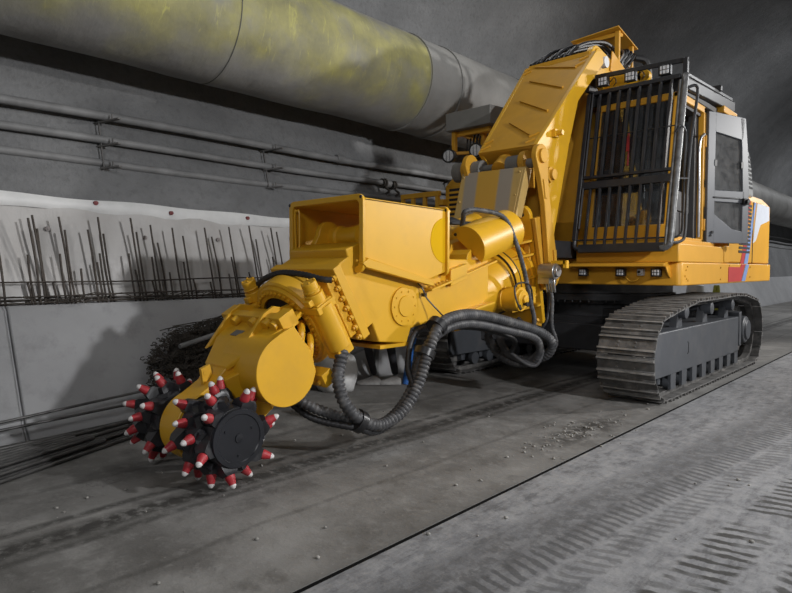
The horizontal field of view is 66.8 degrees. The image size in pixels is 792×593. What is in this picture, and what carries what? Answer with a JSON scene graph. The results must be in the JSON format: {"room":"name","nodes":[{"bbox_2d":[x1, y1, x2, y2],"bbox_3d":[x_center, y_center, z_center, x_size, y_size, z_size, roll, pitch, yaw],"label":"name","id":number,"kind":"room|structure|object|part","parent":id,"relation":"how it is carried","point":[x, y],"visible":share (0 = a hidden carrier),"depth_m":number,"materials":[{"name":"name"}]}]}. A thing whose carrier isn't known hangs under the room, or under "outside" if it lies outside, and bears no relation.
{"room":"underground passage","nodes":[
{"label":"underground passage","id":0,"kind":"room"},
{"bbox_2d":[0,301,791,592],"bbox_3d":[16.372,0.658,19.656,8.400,0.250,69.000,2,3,43],"label":"floor","id":1,"kind":"structure","parent":0,"point":[590,519],"depth_m":3.70,"materials":[{"name":"concrete"}]},
{"bbox_2d":[0,434,132,479],"bbox_3d":[-2.804,1.227,3.515,0.028,0.031,3.441,1,3,21],"label":"bar","id":2,"kind":"object","parent":1,"relation":"on","point":[62,457],"visible":0.47,"depth_m":4.35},
{"bbox_2d":[0,439,105,476],"bbox_3d":[-2.851,1.203,3.317,0.028,0.031,3.079,1,3,21],"label":"bar","id":3,"kind":"object","parent":2,"relation":"on","point":[67,452],"visible":1,"depth_m":4.29,"materials":[{"name":"metal"}]},
{"bbox_2d":[0,434,133,483],"bbox_3d":[-2.759,1.232,3.415,0.028,0.031,3.384,1,3,20],"label":"bar","id":4,"kind":"object","parent":1,"relation":"on","point":[80,454],"visible":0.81,"depth_m":4.34,"materials":[{"name":"metal"}]},
{"bbox_2d":[106,434,124,441],"bbox_3d":[-2.857,1.224,3.591,0.028,0.031,3.448,1,3,23],"label":"bar","id":5,"kind":"object","parent":1,"relation":"on","point":[123,434],"visible":0.14,"depth_m":4.90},
{"bbox_2d":[0,430,124,471],"bbox_3d":[-2.873,1.196,3.482,0.028,0.031,3.274,1,3,22],"label":"bar","id":6,"kind":"object","parent":5,"relation":"on","point":[121,432],"visible":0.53,"depth_m":4.42,"materials":[{"name":"metal"}]},
{"bbox_2d":[0,436,94,467],"bbox_3d":[-2.925,1.169,3.332,0.028,0.031,2.976,1,3,22],"label":"bar","id":7,"kind":"object","parent":6,"relation":"on","point":[61,447],"visible":1,"depth_m":4.32,"materials":[{"name":"metal"}]},
{"bbox_2d":[140,315,223,386],"bbox_3d":[-1.771,0.619,6.295,0.650,1.044,1.727,2,3,39],"label":"heap","id":8,"kind":"object","parent":1,"relation":"on","point":[189,359],"visible":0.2,"depth_m":5.99,"materials":[{"name":"metal"}]},
{"bbox_2d":[178,332,214,348],"bbox_3d":[-1.837,0.385,6.128,0.048,0.215,0.831,2,3,39],"label":"tube","id":9,"kind":"object","parent":8,"relation":"on","point":[209,336],"visible":0.34,"depth_m":5.93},
{"bbox_2d":[315,353,357,392],"bbox_3d":[-0.714,0.807,7.027,0.575,0.563,0.510,2,3,43],"label":"sack","id":10,"kind":"object","parent":1,"relation":"on","point":[351,371],"visible":0.34,"depth_m":6.84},
{"bbox_2d":[350,347,378,376],"bbox_3d":[-0.358,0.795,7.721,0.455,0.534,0.140,-1,3,-20],"label":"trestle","id":11,"kind":"object","parent":1,"relation":"on","point":[359,349],"visible":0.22,"depth_m":7.72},
{"bbox_2d":[55,403,754,591],"bbox_3d":[0.671,1.196,4.496,5.312,0.018,3.862,-2,4,-44],"label":"gravel","id":12,"kind":"object","parent":1,"relation":"on","point":[591,428],"visible":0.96,"depth_m":4.59,"materials":[{"name":"gravel"}]},
{"bbox_2d":[122,25,769,488],"bbox_3d":[1.615,-1.242,7.566,3.960,4.630,9.672,2,3,43],"label":"excavator","id":13,"kind":"object","parent":1,"relation":"on","point":[549,242],"visible":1,"depth_m":6.57,"materials":[{"name":"metal"}]},
{"bbox_3d":[-0.848,-0.510,5.138,0.047,0.466,0.100,-1,3,-20],"label":"guard handle","id":14,"kind":"part","parent":13,"relation":"part of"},
{"bbox_3d":[0.007,-0.044,5.530,0.720,0.841,1.897,2,3,43],"label":"arm","id":15,"kind":"part","parent":13,"relation":"part of"},
{"bbox_2d":[402,337,415,384],"bbox_3d":[0.164,0.787,7.393,0.189,0.588,0.109,-1,3,-27],"label":"pipe","id":16,"kind":"object","parent":13,"relation":"attached to","point":[405,380],"visible":0.38,"depth_m":7.36,"materials":[{"name":"plastic"}]},
{"bbox_2d":[442,146,456,162],"bbox_3d":[0.734,-1.912,8.075,0.196,0.242,0.170,2,3,43],"label":"round lamp","id":17,"kind":"object","parent":13,"relation":"attached to","point":[449,155],"depth_m":8.03,"materials":[{"name":"black paint"}]},
{"bbox_3d":[1.002,-1.093,8.093,0.780,0.830,0.025,2,3,43],"label":"louvre panel","id":18,"kind":"part","parent":13,"relation":"part of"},
{"bbox_3d":[0.940,-0.886,7.079,0.090,1.504,0.519,2,3,43],"label":"link plate","id":19,"kind":"part","parent":13,"relation":"part of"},
{"bbox_2d":[469,140,481,157],"bbox_3d":[1.072,-1.944,7.893,0.196,0.242,0.170,2,3,43],"label":"round lamp","id":20,"kind":"object","parent":13,"relation":"attached to","point":[474,149],"depth_m":7.85,"materials":[{"name":"black paint"}]},
{"bbox_3d":[1.055,-1.128,6.678,0.889,0.553,0.238,2,3,43],"label":"striped plate","id":21,"kind":"part","parent":13,"relation":"part of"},
{"bbox_3d":[1.289,0.019,6.361,0.415,0.270,0.575,2,3,43],"label":"swing motor","id":22,"kind":"part","parent":13,"relation":"part of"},
{"bbox_3d":[1.253,-0.356,6.873,0.840,1.301,0.423,2,3,43],"label":"bracket plate","id":23,"kind":"part","parent":13,"relation":"part of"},
{"bbox_3d":[1.583,-1.439,7.088,0.720,1.550,0.620,2,3,43],"label":"stick plate","id":24,"kind":"part","parent":13,"relation":"part of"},
{"bbox_3d":[1.654,-2.251,7.220,0.934,1.459,1.478,2,3,43],"label":"stick plate","id":25,"kind":"part","parent":13,"relation":"part of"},
{"bbox_3d":[1.618,-0.858,6.442,0.090,1.504,0.519,2,3,43],"label":"link plate","id":26,"kind":"part","parent":13,"relation":"part of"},
{"bbox_3d":[2.267,-1.075,7.350,0.024,0.505,0.128,2,3,43],"label":"hinge rod","id":27,"kind":"part","parent":13,"relation":"part of","materials":[{"name":"paint"}]},
{"bbox_2d":[578,268,588,275],"bbox_3d":[2.334,-0.301,7.441,0.112,0.096,0.111,2,3,43],"label":"work light","id":28,"kind":"object","parent":13,"relation":"attached to","point":[581,271],"depth_m":7.40,"materials":[{"name":"black paint"}]},
{"bbox_3d":[2.882,0.339,8.637,2.200,0.600,2.688,2,3,43],"label":"undercarriage frame","id":29,"kind":"part","parent":13,"relation":"part of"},
{"bbox_3d":[2.393,-2.005,7.444,0.024,1.056,0.238,2,3,43],"label":"hinge rod","id":30,"kind":"part","parent":13,"relation":"part of","materials":[{"name":"paint"}]},
{"bbox_3d":[2.808,-2.818,7.915,0.110,0.728,1.344,2,3,43],"label":"boom head plate","id":31,"kind":"part","parent":13,"relation":"part of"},
{"bbox_3d":[2.787,-3.514,8.238,0.615,0.080,0.136,2,3,43],"label":"canopy rail","id":32,"kind":"part","parent":13,"relation":"part of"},
{"bbox_2d":[597,75,609,87],"bbox_3d":[2.578,-2.657,7.436,0.136,0.122,0.111,2,3,43],"label":"work light","id":33,"kind":"object","parent":13,"relation":"attached to","point":[604,80],"depth_m":7.40,"materials":[{"name":"black paint"}]},
{"bbox_3d":[2.565,-1.112,7.388,0.200,0.870,0.060,2,3,43],"label":"monitor post","id":34,"kind":"part","parent":13,"relation":"part of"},
{"bbox_3d":[2.959,-3.250,8.021,0.060,0.585,0.050,2,3,43],"label":"canopy post","id":35,"kind":"part","parent":13,"relation":"part of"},
{"bbox_2d":[615,268,626,275],"bbox_3d":[2.676,-0.286,7.119,0.112,0.096,0.111,2,3,43],"label":"work light","id":36,"kind":"object","parent":13,"relation":"attached to","point":[618,271],"depth_m":7.08,"materials":[{"name":"black paint"}]},
{"bbox_3d":[2.848,-0.995,7.373,0.100,0.704,0.207,2,3,43],"label":"travel lever","id":37,"kind":"part","parent":13,"relation":"part of","materials":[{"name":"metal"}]},
{"bbox_2d":[624,70,636,82],"bbox_3d":[2.826,-2.635,7.204,0.136,0.122,0.111,2,3,43],"label":"work light","id":38,"kind":"object","parent":13,"relation":"on","point":[630,75],"depth_m":7.17,"materials":[{"name":"black paint"}]},
{"bbox_3d":[3.268,-3.222,8.350,0.060,0.500,0.050,2,3,43],"label":"canopy post","id":39,"kind":"part","parent":13,"relation":"part of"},
{"bbox_3d":[3.008,-0.988,7.223,0.100,0.704,0.207,2,3,43],"label":"travel lever","id":40,"kind":"part","parent":13,"relation":"part of","materials":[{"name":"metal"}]},
{"bbox_3d":[3.178,-0.650,7.579,1.120,0.070,1.570,2,3,43],"label":"cab rail","id":41,"kind":"part","parent":13,"relation":"part of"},
{"bbox_3d":[3.312,-1.351,7.705,0.480,1.380,0.600,2,3,43],"label":"operator seat","id":42,"kind":"part","parent":13,"relation":"part of","materials":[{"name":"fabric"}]},
{"bbox_2d":[651,268,661,276],"bbox_3d":[2.975,-0.274,6.839,0.112,0.096,0.111,2,3,43],"label":"work light","id":43,"kind":"object","parent":13,"relation":"attached to","point":[655,272],"depth_m":6.80,"materials":[{"name":"black paint"}]},
{"bbox_2d":[658,63,671,76],"bbox_3d":[3.118,-2.610,6.931,0.136,0.122,0.111,2,3,43],"label":"work light","id":44,"kind":"object","parent":13,"relation":"on","point":[665,69],"depth_m":6.90,"materials":[{"name":"black paint"}]},
{"bbox_3d":[3.165,-1.278,6.705,0.278,1.269,0.072,-1,3,-28],"label":"handrail","id":45,"kind":"part","parent":13,"relation":"part of","materials":[{"name":"metal"}]},
{"bbox_3d":[3.216,-1.494,6.700,0.119,1.828,0.588,2,3,43],"label":"handrail","id":46,"kind":"part","parent":13,"relation":"part of","materials":[{"name":"metal"}]},
{"bbox_3d":[3.789,-1.386,7.428,0.051,1.315,0.398,2,3,36],"label":"grab rail","id":47,"kind":"part","parent":13,"relation":"part of","materials":[{"name":"metal"}]},
{"bbox_3d":[4.276,-1.515,7.736,0.750,1.655,0.054,-1,3,-22],"label":"cab door","id":48,"kind":"part","parent":13,"relation":"part of","materials":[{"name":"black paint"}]},
{"bbox_3d":[4.478,-2.476,8.130,0.110,0.090,0.630,2,3,43],"label":"roof rail","id":49,"kind":"part","parent":13,"relation":"part of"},
{"bbox_2d":[738,205,751,253],"bbox_3d":[5.076,-0.990,8.721,0.012,0.718,0.671,2,3,43],"label":"grille","id":50,"kind":"object","parent":13,"relation":"attached to","point":[742,248],"depth_m":8.85,"materials":[{"name":"metal"}]},
{"bbox_3d":[4.567,-1.236,7.815,0.100,0.080,0.070,-1,3,-22],"label":"door handle","id":51,"kind":"part","parent":13,"relation":"part of","materials":[{"name":"black paint"}]},
{"bbox_2d":[686,285,704,292],"bbox_3d":[7.554,0.206,15.156,0.440,1.050,0.400,2,3,43],"label":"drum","id":52,"kind":"object","parent":1,"relation":"on","point":[690,288],"visible":0.26,"depth_m":14.98,"materials":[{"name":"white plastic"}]},
{"bbox_2d":[713,285,719,309],"bbox_3d":[7.825,0.238,14.656,0.400,1.030,0.280,2,3,43],"label":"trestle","id":53,"kind":"object","parent":1,"relation":"on","point":[716,288],"visible":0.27,"depth_m":14.63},
{"bbox_3d":[-3.017,1.214,3.803,0.965,0.031,3.333,2,3,43],"label":"bar","id":54,"kind":"object","parent":1,"relation":"on","visible":0},
{"bbox_3d":[-3.115,1.193,3.550,0.867,0.031,2.832,2,3,43],"label":"bar","id":55,"kind":"object","parent":54,"relation":"on","visible":0},
{"bbox_2d":[0,435,75,457],"bbox_3d":[-3.144,1.163,3.471,0.028,0.031,2.795,1,3,26],"label":"bar","id":56,"kind":"object","parent":55,"relation":"on","point":[55,441],"visible":0.59,"depth_m":4.43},
{"bbox_3d":[-2.895,1.219,3.698,1.162,0.031,3.348,2,3,43],"label":"bar","id":57,"kind":"object","parent":1,"relation":"on","visible":0},
{"bbox_2d":[0,429,125,468],"bbox_3d":[-2.931,1.192,3.551,0.028,0.031,3.266,1,3,24],"label":"bar","id":58,"kind":"object","parent":57,"relation":"on","point":[123,429],"visible":0.28,"depth_m":4.81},
{"bbox_2d":[0,424,128,463],"bbox_3d":[-2.920,1.159,3.560,0.028,0.031,3.310,1,3,23],"label":"bar","id":59,"kind":"object","parent":58,"relation":"on","point":[125,425],"visible":0.78,"depth_m":4.55,"materials":[{"name":"metal"}]},
{"bbox_3d":[-2.988,1.220,3.686,1.021,0.031,3.204,2,3,43],"label":"bar","id":60,"kind":"object","parent":1,"relation":"on","visible":0},
{"bbox_3d":[-3.082,1.198,3.420,0.902,0.031,2.688,2,3,43],"label":"bar","id":61,"kind":"object","parent":60,"relation":"on","visible":0},
{"bbox_2d":[0,434,88,460],"bbox_3d":[-3.058,1.164,3.451,0.028,0.031,2.912,1,3,25],"label":"bar","id":62,"kind":"object","parent":61,"relation":"on","point":[59,442],"visible":0.52,"depth_m":4.40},
{"bbox_2d":[0,0,791,305],"bbox_3d":[14.186,-4.627,21.479,6.000,8.050,69.000,2,3,43],"label":"wall","id":63,"kind":"structure","parent":0,"point":[744,47],"depth_m":9.21,"materials":[{"name":"concrete"}]},
{"bbox_2d":[94,114,121,169],"bbox_3d":[-3.066,-1.662,6.357,0.362,0.645,0.087,1,3,23],"label":"bracket","id":64,"kind":"object","parent":63,"relation":"attached to","point":[112,119],"visible":0.97,"depth_m":6.35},
{"bbox_3d":[-3.059,-1.889,6.367,0.359,0.088,0.050,1,3,25],"label":"arm","id":65,"kind":"part","parent":64,"relation":"part of"},
{"bbox_3d":[-3.033,-1.633,6.359,0.294,0.088,0.059,1,3,21],"label":"arm","id":66,"kind":"part","parent":64,"relation":"part of"},
{"bbox_3d":[-3.008,-1.393,6.353,0.236,0.088,0.072,1,3,15],"label":"arm","id":67,"kind":"part","parent":64,"relation":"part of"},
{"bbox_2d":[0,190,289,304],"bbox_3d":[-1.164,-0.573,8.076,0.360,1.061,28.000,2,3,43],"label":"sheet","id":68,"kind":"object","parent":63,"relation":"attached to","point":[77,216],"visible":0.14,"depth_m":6.30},
{"bbox_2d":[259,141,283,188],"bbox_3d":[-1.641,-1.729,7.871,0.362,0.645,0.087,1,3,23],"label":"bracket","id":69,"kind":"object","parent":63,"relation":"attached to","point":[275,148],"visible":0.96,"depth_m":7.87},
{"bbox_3d":[-1.634,-1.956,7.880,0.359,0.088,0.050,1,3,25],"label":"arm","id":70,"kind":"part","parent":69,"relation":"part of"},
{"bbox_3d":[-1.608,-1.700,7.873,0.294,0.088,0.059,1,3,21],"label":"arm","id":71,"kind":"part","parent":69,"relation":"part of"},
{"bbox_3d":[-1.583,-1.460,7.867,0.236,0.088,0.072,1,3,15],"label":"arm","id":72,"kind":"part","parent":69,"relation":"part of"},
{"bbox_2d":[0,94,791,240],"bbox_3d":[7.549,-2.414,17.724,0.128,0.125,53.901,2,3,43],"label":"pipe","id":73,"kind":"object","parent":69,"relation":"attached to","point":[4,99],"visible":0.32,"depth_m":7.14,"materials":[{"name":"metal"}]},
{"bbox_2d":[0,120,791,244],"bbox_3d":[7.549,-2.160,17.735,0.128,0.125,53.900,2,3,43],"label":"pipe","id":74,"kind":"object","parent":69,"relation":"attached to","point":[6,125],"visible":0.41,"depth_m":7.08,"materials":[{"name":"metal"}]},
{"bbox_2d":[379,178,389,194],"bbox_3d":[-0.179,-1.737,9.489,0.188,0.269,0.094,2,3,43],"label":"clamp","id":75,"kind":"object","parent":74,"relation":"attached to","point":[385,180],"visible":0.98,"depth_m":9.45,"materials":[{"name":"metal"}]},
{"bbox_2d":[389,181,399,196],"bbox_3d":[-0.029,-1.729,9.650,0.188,0.269,0.094,2,3,43],"label":"clamp","id":76,"kind":"object","parent":74,"relation":"attached to","point":[395,184],"visible":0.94,"depth_m":9.61,"materials":[{"name":"metal"}]},
{"bbox_2d":[0,276,791,445],"bbox_3d":[12.948,-0.098,22.844,1.399,1.180,69.000,2,3,43],"label":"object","id":77,"kind":"structure","parent":63,"relation":"attached to","point":[53,356],"depth_m":5.52,"materials":[{"name":"concrete"}]},
{"bbox_2d":[0,255,6,306],"bbox_3d":[-3.517,-0.285,5.323,0.176,0.864,0.025,1,3,23],"label":"upright rebar","id":78,"kind":"object","parent":77,"relation":"on","point":[1,268],"visible":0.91,"depth_m":5.31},
{"bbox_2d":[27,283,32,304],"bbox_3d":[-3.330,0.008,5.462,0.067,0.265,0.028,1,3,24],"label":"upright rebar","id":79,"kind":"object","parent":77,"relation":"on","point":[28,285],"visible":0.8,"depth_m":5.45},
{"bbox_2d":[26,255,36,304],"bbox_3d":[-3.330,-0.122,5.482,0.117,0.523,0.033,1,3,20],"label":"upright rebar","id":80,"kind":"object","parent":77,"relation":"on","point":[28,260],"visible":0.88,"depth_m":5.47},
{"bbox_2d":[0,277,260,282],"bbox_3d":[-2.612,-0.174,6.228,0.017,0.039,7.500,2,3,43],"label":"horizontal rebar","id":81,"kind":"object","parent":80,"relation":"attached to","point":[210,277],"visible":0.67,"depth_m":6.07,"materials":[{"name":"metal"}]},
{"bbox_2d":[27,218,41,304],"bbox_3d":[-3.325,-0.294,5.528,0.175,0.863,0.026,1,3,24],"label":"upright rebar","id":82,"kind":"object","parent":77,"relation":"on","point":[28,220],"visible":0.92,"depth_m":5.52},
{"bbox_2d":[31,215,46,304],"bbox_3d":[-3.301,-0.310,5.557,0.182,0.893,0.028,1,3,22],"label":"upright rebar","id":83,"kind":"object","parent":77,"relation":"on","point":[32,217],"visible":0.92,"depth_m":5.55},
{"bbox_2d":[36,228,49,303],"bbox_3d":[-3.318,-0.254,5.639,0.179,0.774,0.032,1,3,25],"label":"upright rebar","id":84,"kind":"object","parent":77,"relation":"on","point":[37,231],"visible":0.5,"depth_m":5.63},
{"bbox_2d":[52,283,57,303],"bbox_3d":[-3.187,0.002,5.612,0.068,0.264,0.022,1,3,21],"label":"upright rebar","id":85,"kind":"object","parent":77,"relation":"on","point":[53,284],"visible":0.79,"depth_m":5.61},
{"bbox_2d":[59,254,67,303],"bbox_3d":[-3.148,-0.138,5.679,0.116,0.537,0.032,1,3,24],"label":"upright rebar","id":86,"kind":"object","parent":77,"relation":"on","point":[60,258],"visible":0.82,"depth_m":5.67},
{"bbox_2d":[58,217,72,303],"bbox_3d":[-3.146,-0.317,5.721,0.181,0.891,0.027,1,3,23],"label":"upright rebar","id":87,"kind":"object","parent":77,"relation":"on","point":[59,220],"visible":0.92,"depth_m":5.71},
{"bbox_2d":[63,230,76,303],"bbox_3d":[-3.114,-0.256,5.738,0.161,0.768,0.031,1,3,21],"label":"upright rebar","id":88,"kind":"object","parent":77,"relation":"on","point":[65,235],"visible":0.93,"depth_m":5.73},
{"bbox_2d":[80,269,86,302],"bbox_3d":[-3.021,-0.072,5.799,0.091,0.396,0.031,1,3,25],"label":"upright rebar","id":89,"kind":"object","parent":77,"relation":"on","point":[81,272],"visible":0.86,"depth_m":5.79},
{"bbox_2d":[87,230,99,302],"bbox_3d":[-2.970,-0.269,5.896,0.160,0.780,0.024,1,3,24],"label":"upright rebar","id":90,"kind":"object","parent":77,"relation":"on","point":[88,233],"visible":0.92,"depth_m":5.89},
{"bbox_2d":[96,262,103,302],"bbox_3d":[-2.916,-0.110,5.920,0.102,0.460,0.021,1,3,25],"label":"upright rebar","id":91,"kind":"object","parent":77,"relation":"on","point":[97,264],"visible":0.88,"depth_m":5.91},
{"bbox_2d":[99,253,107,301],"bbox_3d":[-2.898,-0.155,5.945,0.119,0.548,0.029,1,3,23],"label":"upright rebar","id":92,"kind":"object","parent":77,"relation":"on","point":[100,259],"visible":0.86,"depth_m":5.94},
{"bbox_2d":[97,217,111,301],"bbox_3d":[-2.903,-0.338,5.977,0.187,0.912,0.031,1,3,21],"label":"upright rebar","id":93,"kind":"object","parent":77,"relation":"on","point":[98,221],"visible":0.92,"depth_m":5.97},
{"bbox_2d":[102,234,115,301],"bbox_3d":[-2.906,-0.262,6.074,0.176,0.752,0.031,1,3,24],"label":"upright rebar","id":94,"kind":"object","parent":77,"relation":"on","point":[103,235],"visible":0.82,"depth_m":6.06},
{"bbox_2d":[0,290,244,301],"bbox_3d":[-2.409,-0.012,6.359,0.194,0.113,3.439,2,3,43],"label":"debris","id":95,"kind":"object","parent":77,"relation":"on","point":[220,293],"visible":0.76,"depth_m":6.06,"materials":[{"name":"metal"}]},
{"bbox_2d":[0,295,245,304],"bbox_3d":[-2.579,0.028,6.206,0.017,0.025,7.500,2,3,43],"label":"horizontal rebar","id":96,"kind":"object","parent":77,"relation":"on","point":[243,295],"visible":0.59,"depth_m":5.91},
{"bbox_2d":[6,293,244,301],"bbox_3d":[-2.649,0.003,6.270,0.017,0.038,7.500,2,3,43],"label":"horizontal rebar","id":97,"kind":"object","parent":77,"relation":"on","point":[229,293],"visible":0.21,"depth_m":5.96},
{"bbox_2d":[128,253,136,300],"bbox_3d":[-2.703,-0.166,6.154,0.120,0.553,0.029,1,3,23],"label":"upright rebar","id":98,"kind":"object","parent":77,"relation":"on","point":[129,259],"visible":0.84,"depth_m":6.14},
{"bbox_2d":[129,218,144,300],"bbox_3d":[-2.680,-0.354,6.216,0.189,0.922,0.027,1,3,21],"label":"upright rebar","id":99,"kind":"object","parent":77,"relation":"on","point":[132,231],"visible":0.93,"depth_m":6.21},
{"bbox_2d":[134,269,141,300],"bbox_3d":[-2.658,-0.086,6.189,0.089,0.388,0.028,1,3,25],"label":"upright rebar","id":100,"kind":"object","parent":77,"relation":"on","point":[139,288],"visible":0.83,"depth_m":6.18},
{"bbox_2d":[135,232,147,300],"bbox_3d":[-2.642,-0.283,6.242,0.163,0.778,0.029,1,3,21],"label":"upright rebar","id":101,"kind":"object","parent":77,"relation":"on","point":[135,232],"visible":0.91,"depth_m":6.23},
{"bbox_2d":[152,281,156,300],"bbox_3d":[-2.539,-0.036,6.304,0.070,0.278,0.025,1,3,24],"label":"upright rebar","id":102,"kind":"object","parent":77,"relation":"on","point":[152,281],"visible":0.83,"depth_m":6.29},
{"bbox_2d":[151,257,159,299],"bbox_3d":[-2.536,-0.159,6.327,0.116,0.523,0.031,1,3,21],"label":"upright rebar","id":103,"kind":"object","parent":77,"relation":"on","point":[151,257],"visible":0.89,"depth_m":6.32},
{"bbox_2d":[149,225,162,299],"bbox_3d":[-2.538,-0.330,6.360,0.179,0.862,0.029,1,3,20],"label":"upright rebar","id":104,"kind":"object","parent":77,"relation":"on","point":[149,225],"visible":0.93,"depth_m":6.35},
{"bbox_2d":[157,243,167,299],"bbox_3d":[-2.518,-0.244,6.482,0.161,0.679,0.024,1,3,26],"label":"upright rebar","id":105,"kind":"object","parent":77,"relation":"on","point":[157,243],"visible":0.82,"depth_m":6.48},
{"bbox_2d":[169,272,174,299],"bbox_3d":[-2.409,-0.083,6.447,0.084,0.360,0.027,1,3,24],"label":"upright rebar","id":106,"kind":"object","parent":77,"relation":"on","point":[169,272],"visible":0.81,"depth_m":6.44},
{"bbox_2d":[171,228,182,299],"bbox_3d":[-2.377,-0.329,6.530,0.171,0.844,0.032,1,3,24],"label":"upright rebar","id":107,"kind":"object","parent":77,"relation":"on","point":[171,228],"visible":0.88,"depth_m":6.52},
{"bbox_2d":[183,262,189,298],"bbox_3d":[-2.295,-0.145,6.579,0.106,0.472,0.028,1,3,22],"label":"upright rebar","id":108,"kind":"object","parent":77,"relation":"on","point":[183,262],"visible":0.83,"depth_m":6.57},
{"bbox_2d":[182,236,193,298],"bbox_3d":[-2.291,-0.290,6.613,0.158,0.760,0.025,1,3,22],"label":"upright rebar","id":109,"kind":"object","parent":77,"relation":"on","point":[182,236],"visible":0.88,"depth_m":6.60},
{"bbox_2d":[192,279,197,298],"bbox_3d":[-2.220,-0.055,6.643,0.071,0.286,0.027,1,3,23],"label":"upright rebar","id":110,"kind":"object","parent":77,"relation":"on","point":[192,279],"visible":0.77,"depth_m":6.63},
{"bbox_2d":[204,228,215,295],"bbox_3d":[-2.108,-0.351,6.817,0.178,0.864,0.029,1,3,21],"label":"upright rebar","id":111,"kind":"object","parent":77,"relation":"on","point":[204,228],"visible":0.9,"depth_m":6.80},
{"bbox_2d":[211,237,221,295],"bbox_3d":[-2.073,-0.311,6.966,0.177,0.771,0.027,1,3,26],"label":"upright rebar","id":112,"kind":"object","parent":77,"relation":"on","point":[211,237],"visible":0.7,"depth_m":6.96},
{"bbox_2d":[228,274,233,297],"bbox_3d":[-1.915,-0.096,6.969,0.083,0.341,0.028,1,3,19],"label":"upright rebar","id":113,"kind":"object","parent":77,"relation":"on","point":[228,274],"visible":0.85,"depth_m":6.96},
{"bbox_2d":[228,227,240,295],"bbox_3d":[-1.894,-0.375,7.048,0.184,0.891,0.029,1,3,21],"label":"upright rebar","id":114,"kind":"object","parent":77,"relation":"on","point":[228,227],"visible":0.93,"depth_m":7.04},
{"bbox_2d":[231,257,237,295],"bbox_3d":[-1.886,-0.197,7.023,0.116,0.537,0.023,1,3,24],"label":"upright rebar","id":115,"kind":"object","parent":77,"relation":"on","point":[231,257],"visible":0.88,"depth_m":7.02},
{"bbox_2d":[248,226,257,280],"bbox_3d":[-1.706,-0.398,7.252,0.187,0.919,0.024,1,3,22],"label":"upright rebar","id":116,"kind":"object","parent":77,"relation":"on","point":[248,226],"visible":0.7,"depth_m":7.24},
{"bbox_2d":[255,239,263,283],"bbox_3d":[-1.666,-0.326,7.394,0.175,0.762,0.033,1,3,27],"label":"upright rebar","id":117,"kind":"object","parent":77,"relation":"on","point":[255,239],"visible":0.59,"depth_m":7.39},
{"bbox_2d":[270,228,276,264],"bbox_3d":[-1.490,-0.403,7.479,0.186,0.909,0.028,1,3,22],"label":"upright rebar","id":118,"kind":"object","parent":77,"relation":"on","point":[270,228],"visible":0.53,"depth_m":7.48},
{"bbox_2d":[276,232,282,263],"bbox_3d":[-1.431,-0.383,7.539,0.178,0.863,0.020,1,3,21],"label":"upright rebar","id":119,"kind":"object","parent":77,"relation":"on","point":[276,232],"visible":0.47,"depth_m":7.53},
{"bbox_3d":[-3.647,0.013,5.125,0.066,0.284,0.036,2,3,43],"label":"upright rebar","id":120,"kind":"object","parent":77,"relation":"on","visible":0},
{"bbox_2d":[0,289,243,298],"bbox_3d":[-2.576,-0.035,6.200,0.017,0.036,7.500,2,3,43],"label":"horizontal rebar","id":121,"kind":"object","parent":120,"relation":"attached to","point":[219,289],"visible":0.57,"depth_m":6.01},
{"bbox_3d":[1.050,-1.856,10.738,0.357,0.645,0.148,2,3,43],"label":"bracket","id":122,"kind":"object","parent":63,"relation":"attached to","visible":0},
{"bbox_2d":[0,145,791,249],"bbox_3d":[7.549,-1.920,17.746,0.128,0.125,53.901,2,3,43],"label":"pipe","id":123,"kind":"object","parent":122,"relation":"attached to","point":[7,150],"visible":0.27,"depth_m":7.00,"materials":[{"name":"metal"}]},
{"bbox_3d":[-7.326,-2.650,-5.726,11.000,8.600,0.200,2,3,43],"label":"wall","id":124,"kind":"structure","parent":0,"visible":0},
{"bbox_2d":[0,0,791,228],"bbox_3d":[7.847,-3.532,17.188,1.402,1.402,54.000,2,3,43],"label":"ventilation duct","id":125,"kind":"object","parent":124,"relation":"attached to","point":[330,57],"visible":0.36,"depth_m":6.84,"materials":[{"name":"fabric"}]},
{"bbox_3d":[-3.221,1.216,3.772,0.699,0.031,3.007,2,3,43],"label":"bar","id":126,"kind":"object","parent":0,"visible":0},
{"bbox_2d":[89,422,132,433],"bbox_3d":[-3.118,1.177,3.893,0.028,0.031,3.414,1,3,30],"label":"bar","id":127,"kind":"object","parent":126,"relation":"on","point":[131,423],"visible":0.09,"depth_m":5.09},
{"bbox_2d":[0,429,88,451],"bbox_3d":[-3.240,1.155,3.663,0.028,0.031,2.905,1,3,29],"label":"bar","id":128,"kind":"object","parent":127,"relation":"on","point":[38,441],"visible":0.52,"depth_m":4.57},
{"bbox_3d":[-3.320,1.202,4.077,0.480,0.031,3.314,2,3,43],"label":"bar","id":129,"kind":"object","parent":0,"visible":0},
{"bbox_2d":[0,419,127,448],"bbox_3d":[-3.321,1.171,4.026,0.028,0.031,3.273,2,3,35],"label":"bar","id":130,"kind":"object","parent":129,"relation":"on","point":[21,443],"visible":0.38,"depth_m":4.78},
{"bbox_2d":[0,404,123,431],"bbox_3d":[-3.307,1.056,4.409,0.023,0.103,3.023,2,3,41],"label":"bar","id":131,"kind":"object","parent":130,"relation":"on","point":[121,405],"visible":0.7,"depth_m":4.99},
{"bbox_2d":[0,391,140,423],"bbox_3d":[-3.269,1.005,4.549,0.023,0.173,2.886,2,3,40],"label":"bar","id":132,"kind":"object","parent":131,"relation":"on","point":[135,392],"visible":0.84,"depth_m":5.10,"materials":[{"name":"metal"}]},
{"bbox_3d":[-3.169,1.189,3.631,0.797,0.031,2.876,2,3,43],"label":"bar","id":133,"kind":"object","parent":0,"visible":0},
{"bbox_2d":[0,420,130,454],"bbox_3d":[-3.062,1.148,3.817,0.028,0.031,3.414,1,3,28],"label":"bar","id":134,"kind":"object","parent":133,"relation":"on","point":[125,421],"visible":0.58,"depth_m":4.79,"materials":[{"name":"metal"}]}
]}

